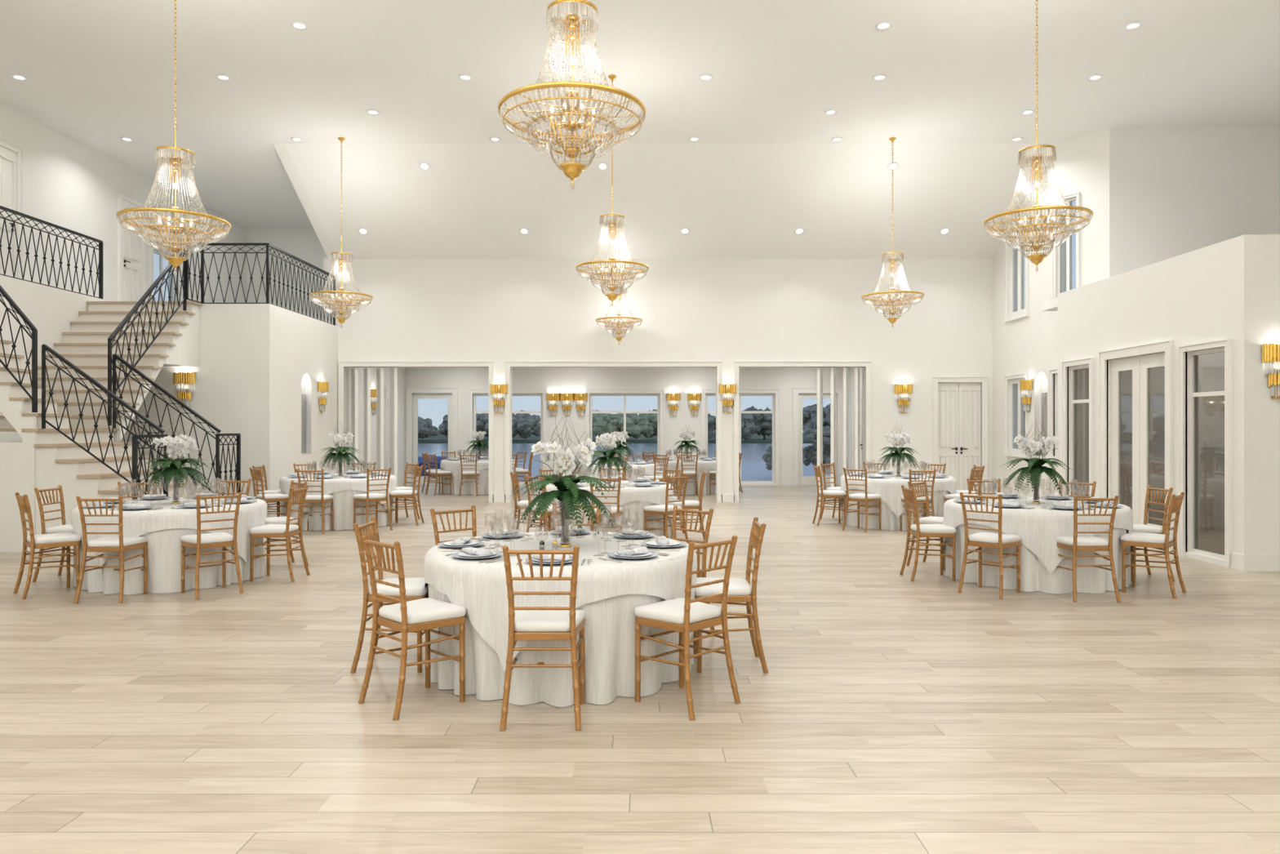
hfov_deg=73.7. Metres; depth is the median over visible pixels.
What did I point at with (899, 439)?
centrepiece
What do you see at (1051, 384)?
trim
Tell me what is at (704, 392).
trim
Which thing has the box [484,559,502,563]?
spoon
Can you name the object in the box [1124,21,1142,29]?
recessed light
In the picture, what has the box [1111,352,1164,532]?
door
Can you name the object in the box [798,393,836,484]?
door
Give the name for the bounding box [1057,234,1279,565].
wall partition
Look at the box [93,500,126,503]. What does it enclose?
charger plate
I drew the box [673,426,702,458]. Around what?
centrepiece
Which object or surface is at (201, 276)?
gallery railing
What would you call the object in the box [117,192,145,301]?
trim
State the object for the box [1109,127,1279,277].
wall
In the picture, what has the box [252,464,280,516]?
chair
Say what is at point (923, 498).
seat cushion
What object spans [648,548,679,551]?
fork
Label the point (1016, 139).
recessed light
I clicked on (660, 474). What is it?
seat cushion
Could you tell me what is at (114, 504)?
charger plate
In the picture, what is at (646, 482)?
folded napkin
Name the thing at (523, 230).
recessed light
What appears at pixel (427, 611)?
seat cushion
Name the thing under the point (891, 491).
tablecloth
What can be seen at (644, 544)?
charger plate
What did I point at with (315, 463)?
chair
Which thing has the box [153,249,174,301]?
window
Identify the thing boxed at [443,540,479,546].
dinner plate
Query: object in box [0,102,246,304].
wall
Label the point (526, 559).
charger plate
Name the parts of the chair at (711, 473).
leg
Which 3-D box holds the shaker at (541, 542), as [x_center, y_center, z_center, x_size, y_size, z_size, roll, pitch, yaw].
[-0.605,0.738,5.270,0.036,0.073,0.035,0,0,0]
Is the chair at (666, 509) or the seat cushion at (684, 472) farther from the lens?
the seat cushion at (684, 472)
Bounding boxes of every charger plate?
[82,504,117,507]
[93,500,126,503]
[117,506,154,510]
[137,496,169,499]
[178,504,211,507]
[222,500,254,503]
[437,540,484,547]
[451,551,502,559]
[480,532,524,537]
[525,555,572,564]
[550,528,591,534]
[608,551,657,559]
[613,532,655,537]
[640,540,685,547]
[954,499,986,503]
[991,494,1021,497]
[993,503,1025,507]
[1042,496,1072,499]
[1048,506,1082,509]
[1087,503,1121,507]
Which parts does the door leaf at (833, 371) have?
panel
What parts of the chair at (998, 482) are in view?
post, cross rail, rail, post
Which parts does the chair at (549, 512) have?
post, rail, post, seat frame, leg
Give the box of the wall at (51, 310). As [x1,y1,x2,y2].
[0,275,105,415]
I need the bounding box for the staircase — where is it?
[0,301,202,551]
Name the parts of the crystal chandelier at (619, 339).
gold frame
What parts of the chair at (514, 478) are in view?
post, post, seat frame, leg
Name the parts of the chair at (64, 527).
post, rail, cross rail, cross rail, cross rail, post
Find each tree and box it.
[417,416,439,439]
[438,413,488,437]
[475,409,540,439]
[592,409,653,439]
[641,408,657,438]
[707,413,755,440]
[741,405,772,439]
[761,442,804,471]
[802,404,830,430]
[802,426,830,471]
[1023,410,1025,436]
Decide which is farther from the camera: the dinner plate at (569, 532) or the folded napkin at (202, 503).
the folded napkin at (202, 503)
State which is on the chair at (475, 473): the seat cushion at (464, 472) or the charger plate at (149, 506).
the seat cushion at (464, 472)
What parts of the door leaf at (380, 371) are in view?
panel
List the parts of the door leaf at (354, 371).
panel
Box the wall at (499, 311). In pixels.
[323,257,992,502]
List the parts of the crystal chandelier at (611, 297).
gold frame, chain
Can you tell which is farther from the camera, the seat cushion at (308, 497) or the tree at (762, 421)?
the tree at (762, 421)
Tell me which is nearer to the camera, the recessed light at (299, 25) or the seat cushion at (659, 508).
the recessed light at (299, 25)
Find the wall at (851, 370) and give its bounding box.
[847,367,862,474]
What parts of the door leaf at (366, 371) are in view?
panel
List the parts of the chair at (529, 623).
post, rail, cross rail, cross rail, cross rail, seat frame, post, leg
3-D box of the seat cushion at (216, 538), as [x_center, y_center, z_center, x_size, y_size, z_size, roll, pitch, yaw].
[-4.007,1.032,7.946,0.370,0.060,0.410,0,0,45]
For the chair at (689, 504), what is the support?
on the floor
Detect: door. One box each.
[0,145,17,277]
[122,199,140,301]
[386,391,390,474]
[413,393,452,484]
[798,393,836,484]
[853,391,862,472]
[937,382,980,491]
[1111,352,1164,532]
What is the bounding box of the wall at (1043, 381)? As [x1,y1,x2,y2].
[1040,373,1047,455]
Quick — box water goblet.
[591,524,605,555]
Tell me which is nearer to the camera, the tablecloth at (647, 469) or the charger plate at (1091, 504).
the charger plate at (1091, 504)
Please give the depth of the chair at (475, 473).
19.06 m
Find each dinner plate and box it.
[85,503,112,506]
[122,506,147,508]
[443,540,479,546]
[457,551,496,557]
[485,532,518,537]
[531,556,571,562]
[555,529,586,533]
[613,551,652,557]
[617,533,649,537]
[645,540,680,546]
[1091,503,1117,506]
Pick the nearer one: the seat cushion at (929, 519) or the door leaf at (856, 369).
the seat cushion at (929, 519)
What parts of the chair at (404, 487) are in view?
post, post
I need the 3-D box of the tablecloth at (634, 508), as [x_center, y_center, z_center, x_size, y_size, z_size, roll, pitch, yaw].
[-0.420,1.159,11.600,1.709,0.757,1.699,0,0,0]
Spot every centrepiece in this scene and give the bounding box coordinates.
[133,418,212,503]
[318,422,362,475]
[464,423,488,459]
[510,410,618,546]
[583,424,635,483]
[607,427,633,457]
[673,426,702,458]
[875,422,920,475]
[1000,417,1074,503]
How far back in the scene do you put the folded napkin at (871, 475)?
12.98 m
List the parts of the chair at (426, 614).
post, rail, cross rail, cross rail, cross rail, post, seat frame, leg, leg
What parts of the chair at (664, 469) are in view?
post, rail, post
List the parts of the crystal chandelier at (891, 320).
chain, gold frame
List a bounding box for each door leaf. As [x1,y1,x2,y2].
[351,367,358,470]
[364,367,370,473]
[376,367,383,472]
[390,367,397,501]
[817,367,822,500]
[830,367,835,501]
[843,367,848,475]
[854,367,859,469]
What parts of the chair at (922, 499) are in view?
leg, post, seat frame, cross rail, rail, leg, post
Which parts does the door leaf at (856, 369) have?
panel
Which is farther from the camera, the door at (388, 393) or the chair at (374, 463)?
the door at (388, 393)
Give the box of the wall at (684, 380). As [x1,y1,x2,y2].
[404,367,847,485]
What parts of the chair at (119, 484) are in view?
post, cross rail, rail, post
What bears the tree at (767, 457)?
on the patio
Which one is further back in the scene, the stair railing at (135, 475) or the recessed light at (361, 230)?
the recessed light at (361, 230)
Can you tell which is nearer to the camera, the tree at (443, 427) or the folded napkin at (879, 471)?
the folded napkin at (879, 471)
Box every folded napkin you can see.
[93,501,106,506]
[102,497,118,502]
[122,503,149,507]
[142,493,166,497]
[182,501,208,506]
[195,492,217,496]
[229,497,247,502]
[315,475,331,477]
[346,470,359,472]
[351,474,366,476]
[450,536,471,546]
[462,546,493,555]
[486,528,518,535]
[532,554,570,559]
[555,525,585,532]
[616,546,648,556]
[619,528,648,536]
[635,477,649,480]
[635,481,651,485]
[656,535,669,546]
[868,474,883,476]
[878,470,892,472]
[902,475,918,477]
[964,497,978,501]
[995,492,1017,496]
[995,501,1021,506]
[1045,493,1069,498]
[1053,503,1079,507]
[1096,501,1111,505]
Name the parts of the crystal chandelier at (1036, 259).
chain, bulb, gold frame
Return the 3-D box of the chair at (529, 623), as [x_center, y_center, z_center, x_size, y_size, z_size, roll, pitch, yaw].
[-0.505,1.074,4.551,0.415,0.940,0.462,0,0,0]
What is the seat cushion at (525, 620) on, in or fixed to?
on the chair at (529, 623)
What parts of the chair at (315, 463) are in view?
rail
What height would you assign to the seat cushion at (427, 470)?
0.060 m
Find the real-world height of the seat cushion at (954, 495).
0.060 m
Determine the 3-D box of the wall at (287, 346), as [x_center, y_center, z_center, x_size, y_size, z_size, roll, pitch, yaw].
[-6.340,-0.260,18.355,0.300,3.600,8.190,0,0,0]
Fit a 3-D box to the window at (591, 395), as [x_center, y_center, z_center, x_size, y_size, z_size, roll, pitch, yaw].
[-0.400,0.305,22.535,1.860,2.390,0.050,0,0,0]
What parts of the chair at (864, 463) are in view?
rail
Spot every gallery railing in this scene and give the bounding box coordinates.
[0,205,102,298]
[185,236,335,325]
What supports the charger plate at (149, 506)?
on the tablecloth at (135, 524)
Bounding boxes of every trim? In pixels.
[0,137,22,279]
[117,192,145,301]
[149,242,182,301]
[337,360,493,501]
[384,386,398,486]
[406,387,457,485]
[468,389,546,475]
[488,493,509,502]
[504,360,722,502]
[585,389,664,457]
[701,389,779,485]
[717,493,738,502]
[733,360,871,499]
[792,387,843,485]
[852,387,862,472]
[932,376,987,495]
[1004,231,1028,322]
[1004,373,1028,457]
[1048,368,1057,459]
[1052,191,1079,298]
[1061,356,1093,496]
[1098,339,1173,552]
[1177,338,1231,568]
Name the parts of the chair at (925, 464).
rail, post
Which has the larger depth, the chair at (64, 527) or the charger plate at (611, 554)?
the chair at (64, 527)
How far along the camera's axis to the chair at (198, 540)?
7.84 m
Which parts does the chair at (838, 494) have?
post, post, seat frame, leg, leg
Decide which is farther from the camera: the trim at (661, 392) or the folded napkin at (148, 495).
the trim at (661, 392)
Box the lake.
[417,443,813,462]
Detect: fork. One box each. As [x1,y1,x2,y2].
[598,557,622,562]
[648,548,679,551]
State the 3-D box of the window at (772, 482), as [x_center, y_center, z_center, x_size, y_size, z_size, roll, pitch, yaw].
[2.640,0.305,22.535,1.840,2.390,0.050,0,0,0]
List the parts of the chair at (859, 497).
post, rail, cross rail, cross rail, leg, seat frame, post, leg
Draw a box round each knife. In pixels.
[437,548,460,550]
[478,557,510,563]
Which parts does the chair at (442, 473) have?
post, post, seat frame, leg, leg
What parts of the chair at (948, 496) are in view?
post, post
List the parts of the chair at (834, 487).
post, post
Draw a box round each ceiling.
[0,0,1279,227]
[284,143,1054,258]
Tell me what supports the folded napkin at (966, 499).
on the dinner plate
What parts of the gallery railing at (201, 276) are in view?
post, post, handrail, rail, rail, post, post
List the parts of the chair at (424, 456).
post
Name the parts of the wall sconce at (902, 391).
plate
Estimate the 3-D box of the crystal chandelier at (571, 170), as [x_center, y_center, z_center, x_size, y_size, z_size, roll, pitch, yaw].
[-0.475,-3.296,6.000,1.037,3.267,1.037,0,0,-25]
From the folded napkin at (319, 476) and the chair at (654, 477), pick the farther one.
the chair at (654, 477)
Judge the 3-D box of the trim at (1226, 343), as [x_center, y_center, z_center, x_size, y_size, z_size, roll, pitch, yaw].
[6.457,0.287,9.760,0.065,2.505,0.870,0,0,0]
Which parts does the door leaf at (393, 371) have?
panel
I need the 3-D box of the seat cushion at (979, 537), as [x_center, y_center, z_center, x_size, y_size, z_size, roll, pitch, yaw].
[3.288,1.032,7.967,0.370,0.060,0.410,0,0,-44]
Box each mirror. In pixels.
[301,394,306,453]
[1040,392,1047,453]
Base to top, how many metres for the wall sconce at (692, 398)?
0.595 m
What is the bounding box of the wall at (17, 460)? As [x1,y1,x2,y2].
[0,442,35,551]
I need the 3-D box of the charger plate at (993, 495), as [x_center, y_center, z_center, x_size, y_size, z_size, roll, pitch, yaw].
[4.020,0.763,9.355,0.300,0.016,0.300,0,0,0]
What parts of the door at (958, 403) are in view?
panel moulding, panel moulding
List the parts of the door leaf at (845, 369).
panel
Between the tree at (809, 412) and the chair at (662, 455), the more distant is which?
the tree at (809, 412)
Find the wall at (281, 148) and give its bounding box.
[272,143,337,258]
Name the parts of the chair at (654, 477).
post, post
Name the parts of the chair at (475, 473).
post, rail, seat frame, post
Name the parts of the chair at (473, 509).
post, rail, cross rail, post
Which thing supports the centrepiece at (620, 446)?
on the tablecloth at (647, 469)
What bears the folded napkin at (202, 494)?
on the dinner plate
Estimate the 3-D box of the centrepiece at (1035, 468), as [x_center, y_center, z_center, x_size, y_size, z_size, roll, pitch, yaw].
[4.042,0.334,8.688,0.663,0.884,0.718,0,0,-37]
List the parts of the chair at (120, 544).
post, rail, cross rail, cross rail, cross rail, seat frame, post, leg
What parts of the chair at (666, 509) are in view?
leg, seat frame, leg, post, cross rail, rail, post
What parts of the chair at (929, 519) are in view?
post, rail, post, leg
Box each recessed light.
[10,74,27,80]
[120,137,133,141]
[215,74,231,80]
[291,22,307,29]
[291,137,302,141]
[358,227,368,235]
[366,109,379,115]
[419,162,430,170]
[458,74,472,80]
[489,137,500,141]
[519,227,528,234]
[597,162,608,170]
[680,227,689,234]
[688,137,699,141]
[699,74,712,80]
[794,227,804,234]
[824,109,836,115]
[831,137,843,141]
[872,74,886,80]
[875,22,891,29]
[887,162,898,170]
[939,227,950,235]
[1010,137,1022,141]
[1021,109,1034,115]
[1087,74,1102,80]
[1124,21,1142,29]
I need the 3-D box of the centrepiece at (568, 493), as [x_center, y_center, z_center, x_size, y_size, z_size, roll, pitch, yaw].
[-0.493,0.334,5.549,0.718,0.884,0.663,0,0,22]
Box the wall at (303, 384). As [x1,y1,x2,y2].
[301,376,305,454]
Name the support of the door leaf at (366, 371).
in the wall at (499, 311)
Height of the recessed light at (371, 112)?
0.012 m
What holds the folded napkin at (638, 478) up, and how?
on the dinner plate
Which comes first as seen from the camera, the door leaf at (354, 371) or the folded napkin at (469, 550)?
the folded napkin at (469, 550)
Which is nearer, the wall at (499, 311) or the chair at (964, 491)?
the chair at (964, 491)
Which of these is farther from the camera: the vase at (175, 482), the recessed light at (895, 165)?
the recessed light at (895, 165)
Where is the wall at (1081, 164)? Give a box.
[1050,127,1109,299]
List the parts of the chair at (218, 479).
post, cross rail, rail, post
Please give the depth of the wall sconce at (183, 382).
14.17 m
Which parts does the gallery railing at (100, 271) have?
rail, rail, handrail, post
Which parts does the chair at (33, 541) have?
post, post, seat frame, leg, leg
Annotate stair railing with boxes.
[0,284,37,412]
[41,343,168,499]
[107,248,186,425]
[112,354,240,495]
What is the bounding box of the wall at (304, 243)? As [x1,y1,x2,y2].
[246,227,327,320]
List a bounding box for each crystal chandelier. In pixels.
[115,0,231,273]
[308,137,373,326]
[497,0,646,190]
[575,74,648,304]
[595,235,642,345]
[861,137,924,326]
[982,0,1093,271]
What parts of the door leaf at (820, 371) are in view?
panel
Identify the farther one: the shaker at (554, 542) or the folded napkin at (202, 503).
the folded napkin at (202, 503)
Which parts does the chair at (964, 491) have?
post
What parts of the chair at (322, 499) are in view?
post, rail, cross rail, cross rail, seat frame, post, leg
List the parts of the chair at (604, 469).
rail, post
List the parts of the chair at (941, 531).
post, rail, post, seat frame, leg, leg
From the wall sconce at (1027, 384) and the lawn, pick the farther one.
the lawn
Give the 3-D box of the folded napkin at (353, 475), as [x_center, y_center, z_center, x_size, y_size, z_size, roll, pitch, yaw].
[-4.299,0.741,13.039,0.210,0.044,0.082,0,0,-41]
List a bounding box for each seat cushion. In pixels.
[26,532,81,543]
[45,524,73,533]
[87,536,147,546]
[180,532,233,544]
[249,524,298,533]
[256,493,288,498]
[258,489,280,493]
[265,516,297,524]
[305,494,333,500]
[353,493,386,498]
[368,577,427,596]
[378,597,466,624]
[389,489,417,494]
[395,486,413,489]
[426,469,441,471]
[430,470,451,474]
[462,471,479,474]
[513,469,528,471]
[514,608,586,631]
[516,500,541,506]
[532,504,560,511]
[594,506,622,513]
[634,597,721,624]
[640,475,665,479]
[643,504,681,511]
[658,473,675,477]
[672,499,699,506]
[680,471,695,474]
[694,577,751,596]
[818,489,846,495]
[826,486,840,489]
[848,493,881,498]
[900,494,931,500]
[910,524,956,533]
[919,515,943,524]
[944,493,966,498]
[955,489,977,493]
[968,532,1021,543]
[1056,536,1108,546]
[1120,531,1173,543]
[1133,524,1162,533]
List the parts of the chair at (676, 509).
post, cross rail, cross rail, rail, seat frame, post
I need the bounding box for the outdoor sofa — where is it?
[417,456,478,475]
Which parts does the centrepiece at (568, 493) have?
orchid stem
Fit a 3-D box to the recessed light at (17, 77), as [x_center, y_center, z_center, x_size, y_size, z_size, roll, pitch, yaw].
[-8.744,-4.922,12.020,0.190,0.012,0.190,0,0,0]
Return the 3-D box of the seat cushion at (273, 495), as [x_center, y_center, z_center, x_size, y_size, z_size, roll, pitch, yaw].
[-5.498,1.032,12.761,0.370,0.060,0.410,0,0,-45]
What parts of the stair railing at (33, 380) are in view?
rail, rail, handrail, post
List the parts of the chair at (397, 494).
leg, leg, seat frame, post, post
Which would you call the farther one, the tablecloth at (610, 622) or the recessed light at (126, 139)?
the recessed light at (126, 139)
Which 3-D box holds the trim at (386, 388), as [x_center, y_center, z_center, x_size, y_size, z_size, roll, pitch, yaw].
[-6.183,0.287,21.200,0.065,2.505,1.050,0,0,0]
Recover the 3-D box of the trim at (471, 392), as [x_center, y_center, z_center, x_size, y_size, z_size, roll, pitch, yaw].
[-3.475,0.273,22.438,2.060,2.535,0.065,0,0,0]
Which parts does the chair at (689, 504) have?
seat frame, post, post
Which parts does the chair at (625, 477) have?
post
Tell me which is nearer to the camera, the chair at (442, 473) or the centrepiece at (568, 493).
the centrepiece at (568, 493)
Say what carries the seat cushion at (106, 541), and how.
on the chair at (120, 544)
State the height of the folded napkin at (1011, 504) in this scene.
0.044 m
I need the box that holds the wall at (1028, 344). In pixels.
[992,153,1071,497]
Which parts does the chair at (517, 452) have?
post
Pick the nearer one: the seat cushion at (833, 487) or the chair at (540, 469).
the chair at (540, 469)
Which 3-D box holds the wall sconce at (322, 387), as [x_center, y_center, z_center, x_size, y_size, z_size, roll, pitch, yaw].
[-6.122,-0.586,16.551,0.136,0.595,0.365,0,0,0]
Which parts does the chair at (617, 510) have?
post, cross rail, seat frame, rail, post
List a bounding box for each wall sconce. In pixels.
[173,372,195,408]
[317,381,328,412]
[370,388,376,414]
[489,383,507,413]
[546,392,559,415]
[560,392,573,415]
[573,392,587,415]
[666,392,680,415]
[687,392,701,415]
[719,383,736,413]
[894,383,912,413]
[1019,378,1032,411]
[1261,342,1279,399]
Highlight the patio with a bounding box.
[516,462,830,480]
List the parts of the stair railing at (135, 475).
post, rail, rail, handrail, post, handrail, rail, post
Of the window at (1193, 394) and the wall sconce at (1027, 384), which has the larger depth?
the wall sconce at (1027, 384)
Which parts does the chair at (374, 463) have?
rail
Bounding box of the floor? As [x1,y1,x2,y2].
[0,484,1279,853]
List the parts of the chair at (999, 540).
post, leg, rail, cross rail, cross rail, cross rail, seat frame, post, leg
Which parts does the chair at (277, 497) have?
post, post, seat frame, leg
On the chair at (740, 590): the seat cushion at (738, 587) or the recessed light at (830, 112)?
the seat cushion at (738, 587)
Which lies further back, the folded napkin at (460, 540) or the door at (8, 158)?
the door at (8, 158)
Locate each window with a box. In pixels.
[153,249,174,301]
[473,393,542,484]
[589,393,660,461]
[705,393,774,484]
[1009,234,1025,317]
[1009,377,1025,453]
[1055,373,1057,456]
[1057,197,1075,297]
[1071,364,1088,498]
[1189,346,1224,559]
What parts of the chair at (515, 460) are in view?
post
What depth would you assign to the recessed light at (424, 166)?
15.29 m
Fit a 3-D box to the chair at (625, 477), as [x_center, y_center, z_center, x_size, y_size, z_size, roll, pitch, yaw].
[-0.450,1.074,17.218,0.415,0.940,0.462,0,0,1]
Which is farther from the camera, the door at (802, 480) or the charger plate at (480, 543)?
the door at (802, 480)
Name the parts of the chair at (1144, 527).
leg, post, cross rail, cross rail, cross rail, rail, post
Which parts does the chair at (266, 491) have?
post, post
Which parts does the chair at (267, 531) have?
leg, leg, seat frame, post, rail, post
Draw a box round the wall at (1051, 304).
[1042,297,1057,311]
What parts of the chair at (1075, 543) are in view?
post, seat frame, cross rail, cross rail, cross rail, rail, post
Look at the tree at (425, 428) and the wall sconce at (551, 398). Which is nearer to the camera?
the wall sconce at (551, 398)
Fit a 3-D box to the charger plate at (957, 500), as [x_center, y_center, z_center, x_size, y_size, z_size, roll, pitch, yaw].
[3.365,0.763,8.700,0.300,0.016,0.300,0,0,0]
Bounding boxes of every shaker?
[538,540,545,549]
[552,540,557,549]
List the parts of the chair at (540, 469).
post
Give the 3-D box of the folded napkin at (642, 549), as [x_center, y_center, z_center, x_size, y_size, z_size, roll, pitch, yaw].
[-0.044,0.741,5.079,0.082,0.044,0.210,0,0,42]
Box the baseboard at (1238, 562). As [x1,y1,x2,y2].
[1231,552,1279,571]
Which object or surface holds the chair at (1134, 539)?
on the floor
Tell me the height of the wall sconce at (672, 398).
0.595 m
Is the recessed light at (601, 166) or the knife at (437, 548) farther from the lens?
the recessed light at (601, 166)
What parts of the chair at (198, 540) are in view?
leg, post, seat frame, cross rail, cross rail, cross rail, rail, leg, post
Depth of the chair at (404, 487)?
14.32 m
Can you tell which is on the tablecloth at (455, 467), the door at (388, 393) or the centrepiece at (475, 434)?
the centrepiece at (475, 434)
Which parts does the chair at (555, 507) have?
post, cross rail, rail, post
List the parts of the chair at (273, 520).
post, rail, post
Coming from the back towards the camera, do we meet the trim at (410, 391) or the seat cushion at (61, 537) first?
the trim at (410, 391)
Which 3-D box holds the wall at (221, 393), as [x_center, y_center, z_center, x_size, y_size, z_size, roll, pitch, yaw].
[-7.785,-0.260,14.380,2.590,3.600,0.240,0,0,0]
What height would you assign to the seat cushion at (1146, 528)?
0.060 m
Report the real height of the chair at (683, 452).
0.940 m
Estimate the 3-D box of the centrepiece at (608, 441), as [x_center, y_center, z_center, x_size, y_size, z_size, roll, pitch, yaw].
[-0.407,0.334,11.601,0.718,0.884,0.663,0,0,-29]
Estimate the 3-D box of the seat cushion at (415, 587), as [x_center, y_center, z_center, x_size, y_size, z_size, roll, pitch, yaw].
[-1.538,1.032,5.540,0.370,0.060,0.410,0,0,0]
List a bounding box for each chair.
[13,492,81,599]
[31,484,73,582]
[74,495,147,603]
[117,480,156,500]
[180,492,243,599]
[217,478,251,496]
[249,467,288,516]
[249,484,310,582]
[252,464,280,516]
[264,480,308,565]
[293,462,316,473]
[296,468,333,533]
[350,516,428,673]
[353,462,376,472]
[353,467,392,530]
[358,535,466,719]
[389,464,423,525]
[394,462,419,520]
[421,452,441,492]
[425,453,451,495]
[430,505,476,545]
[441,451,455,459]
[458,453,479,496]
[499,545,586,730]
[510,471,544,531]
[511,453,517,494]
[513,452,533,492]
[515,451,527,488]
[524,474,568,532]
[537,468,559,531]
[552,502,600,531]
[560,473,578,476]
[569,466,593,477]
[589,476,622,532]
[599,466,625,479]
[609,457,627,480]
[612,454,628,462]
[634,535,740,719]
[640,456,669,482]
[641,453,662,472]
[642,451,654,461]
[643,474,688,543]
[654,453,666,472]
[658,454,680,499]
[662,467,684,533]
[671,505,715,632]
[672,471,706,538]
[675,450,691,458]
[680,453,698,496]
[693,516,768,673]
[709,471,715,494]
[738,452,742,492]
[812,464,846,525]
[820,462,842,520]
[842,467,881,533]
[863,462,885,472]
[899,468,936,530]
[899,484,956,581]
[906,480,945,569]
[924,462,946,474]
[944,467,984,501]
[955,464,984,495]
[957,492,1021,599]
[966,478,1000,494]
[1056,495,1120,602]
[1058,480,1096,497]
[1120,492,1186,598]
[1130,484,1174,581]
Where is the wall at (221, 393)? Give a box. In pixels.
[113,303,251,496]
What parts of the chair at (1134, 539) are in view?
leg, leg, seat frame, post, post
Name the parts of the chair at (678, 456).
post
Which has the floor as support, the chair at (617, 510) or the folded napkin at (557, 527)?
the chair at (617, 510)
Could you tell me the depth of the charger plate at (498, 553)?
5.03 m
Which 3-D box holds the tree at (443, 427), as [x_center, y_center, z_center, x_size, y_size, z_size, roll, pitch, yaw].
[-21.791,-0.203,109.099,7.660,3.694,8.002,0,0,0]
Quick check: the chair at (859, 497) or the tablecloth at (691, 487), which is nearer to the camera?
the chair at (859, 497)
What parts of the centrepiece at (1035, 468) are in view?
orchid stem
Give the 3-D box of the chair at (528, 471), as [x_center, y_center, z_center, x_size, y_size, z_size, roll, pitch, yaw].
[-2.755,1.074,20.201,0.462,0.940,0.415,0,0,-1]
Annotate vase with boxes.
[171,477,180,503]
[558,500,572,546]
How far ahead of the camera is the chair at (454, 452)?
21.07 m
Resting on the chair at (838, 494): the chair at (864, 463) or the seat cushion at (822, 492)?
the seat cushion at (822, 492)
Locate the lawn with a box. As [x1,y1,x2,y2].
[417,431,1025,443]
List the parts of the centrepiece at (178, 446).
orchid stem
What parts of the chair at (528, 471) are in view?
seat frame, post, post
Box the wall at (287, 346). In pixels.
[251,303,404,517]
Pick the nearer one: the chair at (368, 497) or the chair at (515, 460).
the chair at (368, 497)
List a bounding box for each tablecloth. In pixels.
[71,497,266,572]
[73,499,264,595]
[279,473,395,515]
[280,474,394,530]
[424,531,697,671]
[427,537,693,706]
[440,458,515,485]
[440,460,513,494]
[546,480,673,529]
[546,485,671,538]
[577,462,659,478]
[578,463,657,480]
[650,458,715,484]
[658,460,715,494]
[840,473,955,517]
[842,475,953,530]
[942,497,1133,573]
[945,502,1130,594]
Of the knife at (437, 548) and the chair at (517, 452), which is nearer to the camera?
the knife at (437, 548)
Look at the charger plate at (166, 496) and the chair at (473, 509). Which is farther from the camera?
the charger plate at (166, 496)
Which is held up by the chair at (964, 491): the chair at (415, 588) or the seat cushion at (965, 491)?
the seat cushion at (965, 491)
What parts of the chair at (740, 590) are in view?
leg, leg, seat frame, post, rail, post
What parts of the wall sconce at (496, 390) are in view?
plate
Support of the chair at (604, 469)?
on the floor
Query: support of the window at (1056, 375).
in the wall at (1028, 344)
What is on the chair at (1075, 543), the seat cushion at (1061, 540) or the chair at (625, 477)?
the seat cushion at (1061, 540)
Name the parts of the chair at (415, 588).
post, rail, post, seat frame, leg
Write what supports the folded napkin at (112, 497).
on the dinner plate
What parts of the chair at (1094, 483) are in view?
post, rail, cross rail, post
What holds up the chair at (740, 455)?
on the floor
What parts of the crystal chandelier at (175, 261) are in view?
gold frame, chain, bulb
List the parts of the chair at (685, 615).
leg, seat frame, leg, post, cross rail, cross rail, cross rail, rail, post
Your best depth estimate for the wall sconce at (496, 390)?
17.39 m
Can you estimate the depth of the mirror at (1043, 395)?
15.43 m
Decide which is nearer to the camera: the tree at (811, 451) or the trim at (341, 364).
the trim at (341, 364)
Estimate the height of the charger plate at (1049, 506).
0.016 m
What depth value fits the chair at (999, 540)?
7.86 m
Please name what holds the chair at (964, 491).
on the floor
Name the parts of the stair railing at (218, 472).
post, rail, rail, handrail, post, handrail, post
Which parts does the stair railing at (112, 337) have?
post, handrail, rail, rail, post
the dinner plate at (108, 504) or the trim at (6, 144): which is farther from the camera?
the trim at (6, 144)
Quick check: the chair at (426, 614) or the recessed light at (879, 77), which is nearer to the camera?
the chair at (426, 614)
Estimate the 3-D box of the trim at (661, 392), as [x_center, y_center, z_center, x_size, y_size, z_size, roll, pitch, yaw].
[-0.400,0.273,22.438,2.070,2.535,0.065,0,0,0]
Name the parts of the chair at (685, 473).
post, rail, post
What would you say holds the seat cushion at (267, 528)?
on the chair at (267, 531)
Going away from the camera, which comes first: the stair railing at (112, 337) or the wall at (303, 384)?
the stair railing at (112, 337)
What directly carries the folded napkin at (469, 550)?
on the dinner plate at (461, 553)
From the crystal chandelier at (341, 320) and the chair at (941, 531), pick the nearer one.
the chair at (941, 531)
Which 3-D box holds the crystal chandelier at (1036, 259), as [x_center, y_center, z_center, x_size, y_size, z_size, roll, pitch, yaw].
[4.120,-3.269,8.860,1.037,3.322,1.037,0,0,-9]
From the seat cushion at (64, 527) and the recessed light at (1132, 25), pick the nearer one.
the seat cushion at (64, 527)
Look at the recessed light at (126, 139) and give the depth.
14.61 m
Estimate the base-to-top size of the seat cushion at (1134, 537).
0.060 m
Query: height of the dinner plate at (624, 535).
0.016 m
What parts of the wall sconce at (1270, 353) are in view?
plate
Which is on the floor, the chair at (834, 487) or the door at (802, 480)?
the chair at (834, 487)
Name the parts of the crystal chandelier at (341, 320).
gold frame, chain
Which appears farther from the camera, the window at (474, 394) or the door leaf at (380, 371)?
the window at (474, 394)
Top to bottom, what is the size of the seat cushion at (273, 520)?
0.060 m
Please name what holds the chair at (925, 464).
on the floor
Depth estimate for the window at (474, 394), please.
22.51 m
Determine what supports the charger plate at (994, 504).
on the tablecloth at (1038, 531)
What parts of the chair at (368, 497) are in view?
leg, post, seat frame, leg, cross rail, cross rail, cross rail, rail, post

